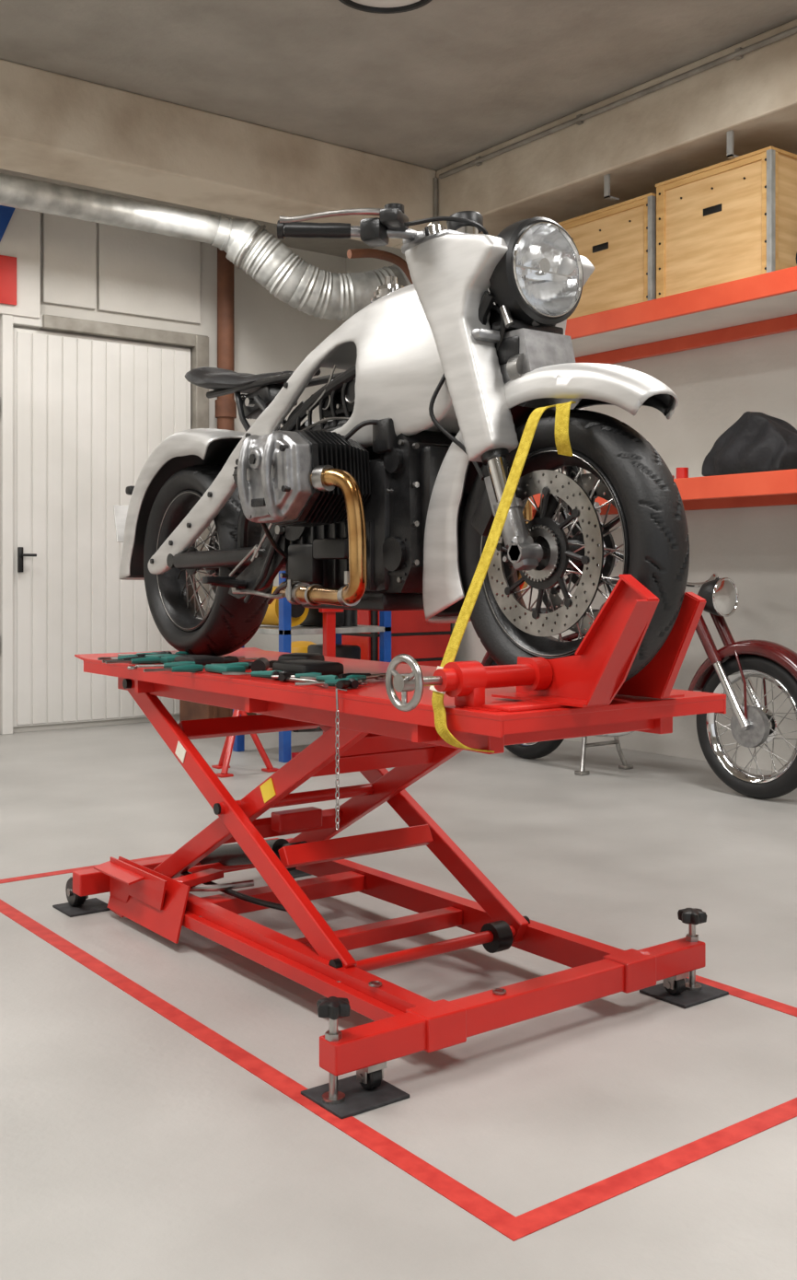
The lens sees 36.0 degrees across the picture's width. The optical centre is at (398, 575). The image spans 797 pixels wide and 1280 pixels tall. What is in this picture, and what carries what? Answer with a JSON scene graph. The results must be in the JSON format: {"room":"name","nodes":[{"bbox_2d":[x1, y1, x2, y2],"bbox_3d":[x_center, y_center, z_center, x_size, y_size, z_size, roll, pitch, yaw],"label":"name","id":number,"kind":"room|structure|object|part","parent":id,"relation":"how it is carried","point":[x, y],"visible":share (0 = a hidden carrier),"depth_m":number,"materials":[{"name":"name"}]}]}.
{"room":"motorcycle repair workshop","nodes":[
{"label":"motorcycle repair workshop","id":0,"kind":"room"},
{"bbox_2d":[12,212,346,733],"bbox_3d":[-3.521,-0.710,7.082,8.100,3.420,0.150,0,0,-37],"label":"wall","id":1,"kind":"structure","parent":0,"point":[272,335],"depth_m":8.84,"materials":[{"name":"paint"}]},
{"bbox_2d":[0,205,40,318],"bbox_3d":[-2.601,-2.080,7.590,0.780,0.880,0.066,0,0,-37],"label":"poster","id":2,"kind":"object","parent":1,"relation":"attached to","point":[19,228],"visible":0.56,"depth_m":7.74,"materials":[{"name":"paper"}]},
{"bbox_2d":[0,314,42,734],"bbox_3d":[-2.397,-0.340,7.792,0.270,2.680,0.070,0,0,-37],"label":"door frame","id":3,"kind":"structure","parent":1,"relation":"attached to","point":[6,321],"depth_m":7.70,"materials":[{"name":"white metal"}]},
{"bbox_2d":[42,212,200,324],"bbox_3d":[-1.840,-2.080,8.233,1.130,0.640,0.025,0,0,-37],"label":"panelling","id":4,"kind":"object","parent":1,"relation":"attached to","point":[144,273],"visible":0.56,"depth_m":8.20,"materials":[{"name":"paint"}]},
{"bbox_2d":[39,314,209,614],"bbox_3d":[-1.817,-0.335,8.210,1.180,2.670,0.100,0,0,-37],"label":"door frame","id":5,"kind":"structure","parent":1,"relation":"in","point":[199,344],"depth_m":8.39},
{"bbox_2d":[12,327,190,727],"bbox_3d":[-1.930,-0.305,8.119,1.250,2.530,0.089,0,0,-37],"label":"leaf","id":6,"kind":"object","parent":5,"relation":"attached to","point":[89,413],"depth_m":8.02,"materials":[{"name":"white metal"}]},
{"bbox_3d":[-2.358,-0.100,7.778,0.105,0.160,0.059,0,0,-37],"label":"handle","id":7,"kind":"part","parent":6,"relation":"part of","materials":[{"name":"black metal"}]},
{"bbox_2d":[0,713,796,1279],"bbox_3d":[-0.396,1.059,2.769,8.300,0.122,10.900,0,0,-37],"label":"floor","id":8,"kind":"structure","parent":0,"point":[132,1147],"depth_m":2.53,"materials":[{"name":"paint"}]},
{"bbox_2d":[179,699,256,721],"bbox_3d":[-1.188,0.825,8.057,0.400,0.350,0.440,0,0,-37],"label":"storage box","id":9,"kind":"object","parent":8,"relation":"on","point":[188,710],"visible":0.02,"depth_m":7.88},
{"bbox_2d":[215,247,236,430],"bbox_3d":[-1.205,-0.700,8.545,0.150,3.400,0.150,0,0,-37],"label":"drain pipe","id":10,"kind":"object","parent":8,"relation":"on","point":[226,405],"visible":0.33,"depth_m":8.49,"materials":[{"name":"brown metal"}]},
{"bbox_2d":[211,709,279,778],"bbox_3d":[-0.837,0.757,6.287,0.340,0.485,0.320,0,0,-37],"label":"stand","id":11,"kind":"object","parent":8,"relation":"on","point":[224,762],"visible":0.58,"depth_m":6.24,"materials":[{"name":"red paint"}]},
{"bbox_2d":[290,640,322,732],"bbox_3d":[-0.543,0.713,7.865,0.340,0.575,0.624,0,0,-37],"label":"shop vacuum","id":12,"kind":"object","parent":8,"relation":"on","point":[296,646],"visible":0.15,"depth_m":7.88,"materials":[{"name":"yellow plastic"}]},
{"bbox_2d":[232,570,391,762],"bbox_3d":[-0.475,0.425,6.961,0.720,1.150,0.610,0,0,-37],"label":"rack","id":13,"kind":"object","parent":8,"relation":"on","point":[284,619],"visible":0.34,"depth_m":6.74,"materials":[{"name":"blue metal"}]},
{"bbox_2d":[52,574,729,1118],"bbox_3d":[-0.102,0.499,3.172,1.126,1.002,2.165,0,0,-37],"label":"lift","id":14,"kind":"object","parent":8,"relation":"on","point":[377,726],"visible":0.98,"depth_m":2.90,"materials":[{"name":"red paint"}]},
{"bbox_2d":[97,651,386,688],"bbox_3d":[-0.459,0.231,3.283,0.488,0.046,1.312,0,0,-37],"label":"tools","id":15,"kind":"object","parent":14,"relation":"on","point":[300,669],"visible":0.95,"depth_m":3.16,"materials":[{"name":"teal plastic"}]},
{"bbox_3d":[-0.124,0.398,2.655,0.026,0.309,0.009,0,0,-2],"label":"safety chain","id":16,"kind":"part","parent":14,"relation":"part of","materials":[{"name":"metal"}]},
{"bbox_3d":[-0.169,0.905,3.248,1.070,0.160,1.608,0,0,-37],"label":"frame","id":17,"kind":"part","parent":14,"relation":"part of","materials":[{"name":"red paint"}]},
{"bbox_2d":[113,203,689,682],"bbox_3d":[-0.109,-0.289,3.321,0.863,1.089,2.334,0,0,-25],"label":"motorcycle","id":18,"kind":"object","parent":14,"relation":"on","point":[390,500],"visible":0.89,"depth_m":2.75,"materials":[{"name":"metal"}]},
{"bbox_3d":[-0.880,-0.176,4.208,0.200,0.126,0.037,0,0,-37],"label":"number plate","id":19,"kind":"part","parent":18,"relation":"part of","materials":[{"name":"metal"}]},
{"bbox_2d":[125,485,134,495],"bbox_3d":[-0.891,-0.286,4.124,0.050,0.030,0.040,0,0,-37],"label":"tail light","id":20,"kind":"object","parent":18,"relation":"attached to","point":[129,490],"depth_m":4.10,"materials":[{"name":"black plastic"}]},
{"bbox_3d":[-0.452,-0.594,3.641,0.240,0.103,0.500,0,0,-37],"label":"seat","id":21,"kind":"part","parent":18,"relation":"part of","materials":[{"name":"black leather"}]},
{"bbox_3d":[-0.251,-0.268,3.381,0.273,0.594,1.308,0,0,-37],"label":"frame and swingarm","id":22,"kind":"part","parent":18,"relation":"part of","materials":[{"name":"black paint"}]},
{"bbox_3d":[-0.125,-0.786,2.680,0.269,0.032,0.033,0,0,-5],"label":"lever","id":23,"kind":"part","parent":18,"relation":"part of","materials":[{"name":"metal"}]},
{"bbox_2d":[347,248,413,284],"bbox_3d":[0.074,-1.875,7.825,0.947,0.323,0.067,0,0,-37],"label":"hose","id":24,"kind":"object","parent":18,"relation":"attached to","point":[356,253],"visible":0.55,"depth_m":7.66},
{"bbox_3d":[0.304,-0.438,2.637,0.140,0.165,0.115,0,0,-37],"label":"fork guard plate","id":25,"kind":"part","parent":18,"relation":"part of","materials":[{"name":"metal"}]},
{"bbox_2d":[429,400,576,752],"bbox_3d":[0.214,-0.003,2.408,0.294,0.690,0.100,0,0,-24],"label":"strap","id":26,"kind":"object","parent":14,"relation":"attached to","point":[563,410],"visible":0.94,"depth_m":2.41,"materials":[{"name":"fabric"}]},
{"bbox_2d":[341,609,452,666],"bbox_3d":[-0.052,0.500,8.153,0.670,1.000,0.515,0,0,-37],"label":"tool chest","id":27,"kind":"object","parent":8,"relation":"on","point":[427,643],"visible":0.18,"depth_m":7.92,"materials":[{"name":"red metal"}]},
{"bbox_2d":[481,572,796,799],"bbox_3d":[1.143,0.494,6.126,0.780,1.012,2.217,0,0,-37],"label":"motorcycle","id":28,"kind":"object","parent":8,"relation":"on","point":[756,725],"visible":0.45,"depth_m":5.56,"materials":[{"name":"metal"}]},
{"bbox_3d":[0.893,0.220,6.458,0.200,0.090,0.520,0,0,-37],"label":"seat","id":29,"kind":"part","parent":28,"relation":"part of","materials":[{"name":"metal"}]},
{"bbox_3d":[1.156,0.437,6.110,0.220,0.700,1.520,0,0,-37],"label":"frame and fork","id":30,"kind":"part","parent":28,"relation":"part of","materials":[{"name":"red paint"}]},
{"bbox_2d":[0,0,796,257],"bbox_3d":[-0.396,-2.495,2.769,8.300,0.150,10.900,0,0,-37],"label":"ceiling","id":31,"kind":"structure","parent":0,"point":[437,85],"depth_m":5.71,"materials":[{"name":"concrete"}]},
{"bbox_2d":[0,173,411,321],"bbox_3d":[-1.422,-1.999,7.574,3.759,0.636,0.548,0,0,-29],"label":"ventilation duct","id":32,"kind":"object","parent":31,"relation":"hanging from","point":[308,288],"visible":0.86,"depth_m":7.81,"materials":[{"name":"metal"}]},
{"bbox_2d":[0,58,436,246],"bbox_3d":[-2.775,-2.235,5.328,7.180,0.370,0.450,0,0,-37],"label":"ceiling beam","id":33,"kind":"structure","parent":31,"relation":"attached to","point":[54,126],"depth_m":6.37,"materials":[{"name":"concrete"}]},
{"bbox_2d":[433,177,438,221],"bbox_3d":[0.221,-1.980,7.285,0.025,0.760,0.026,0,0,-37],"label":"vertical conduit","id":34,"kind":"object","parent":33,"relation":"attached to","point":[436,180],"visible":0.34,"depth_m":7.27,"materials":[{"name":"grey metal"}]},
{"bbox_2d":[338,0,432,13],"bbox_3d":[-0.053,-2.390,4.956,0.430,0.050,0.430,0,0,-37],"label":"ceiling lamp","id":35,"kind":"object","parent":31,"relation":"attached to","point":[378,6],"depth_m":5.11,"materials":[{"name":"white plastic"}]},
{"bbox_2d":[439,25,796,178],"bbox_3d":[2.699,-2.360,4.000,0.028,0.045,8.140,0,0,-37],"label":"conduit","id":36,"kind":"object","parent":31,"relation":"attached to","point":[738,54],"visible":1,"depth_m":6.04,"materials":[{"name":"grey metal"}]},
{"bbox_2d":[346,245,796,771],"bbox_3d":[2.818,-0.710,5.191,0.150,3.420,10.500,0,0,-37],"label":"wall","id":37,"kind":"structure","parent":0,"point":[715,386],"depth_m":6.50,"materials":[{"name":"paint"}]},
{"bbox_2d":[393,19,796,248],"bbox_3d":[2.937,-2.235,4.311,0.720,0.370,8.950,0,0,-37],"label":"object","id":38,"kind":"structure","parent":37,"relation":"attached to","point":[680,128],"depth_m":6.11,"materials":[{"name":"concrete"}]},
{"bbox_2d":[604,174,619,201],"bbox_3d":[1.117,-1.973,6.261,0.080,0.152,0.101,0,0,-37],"label":"hooks","id":39,"kind":"object","parent":37,"relation":"attached to","point":[607,178],"depth_m":6.27,"materials":[{"name":"silver metal"}]},
{"bbox_2d":[531,468,796,518],"bbox_3d":[2.543,-0.407,4.796,0.745,0.104,6.600,0,0,-37],"label":"wall shelf","id":40,"kind":"object","parent":37,"relation":"attached to","point":[774,487],"visible":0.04,"depth_m":5.66,"materials":[{"name":"red metal"}]},
{"bbox_2d":[673,467,688,478],"bbox_3d":[1.375,-0.493,6.097,0.070,0.074,0.188,0,0,-25],"label":"tins","id":41,"kind":"object","parent":40,"relation":"on","point":[681,472],"visible":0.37,"depth_m":6.01},
{"bbox_2d":[701,411,796,476],"bbox_3d":[1.701,-0.614,5.758,0.325,0.317,0.523,0,0,-37],"label":"duffel bag","id":42,"kind":"object","parent":40,"relation":"on","point":[757,442],"visible":0.8,"depth_m":5.67,"materials":[{"name":"black fabric"}]},
{"bbox_2d":[565,266,796,364],"bbox_3d":[2.543,-1.282,4.796,0.745,0.104,6.600,0,0,-37],"label":"wall shelf","id":43,"kind":"object","parent":37,"relation":"attached to","point":[764,304],"visible":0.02,"depth_m":6.19,"materials":[{"name":"red metal"}]},
{"bbox_2d":[558,192,656,319],"bbox_3d":[1.258,-1.614,6.511,0.561,0.560,0.722,0,0,-37],"label":"wooden crate","id":44,"kind":"object","parent":43,"relation":"on","point":[619,239],"visible":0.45,"depth_m":6.25,"materials":[{"name":"brown wood"}]},
{"bbox_2d":[655,145,796,298],"bbox_3d":[1.692,-1.631,5.936,0.561,0.595,0.682,0,0,-37],"label":"wooden crate","id":45,"kind":"object","parent":43,"relation":"on","point":[736,218],"visible":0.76,"depth_m":5.71,"materials":[{"name":"brown wood"}]},
{"bbox_2d":[727,129,739,159],"bbox_3d":[1.571,-1.984,5.659,0.080,0.131,0.062,0,0,-37],"label":"hooks","id":46,"kind":"object","parent":37,"relation":"attached to","point":[730,156],"depth_m":5.65,"materials":[{"name":"silver metal"}]}
]}

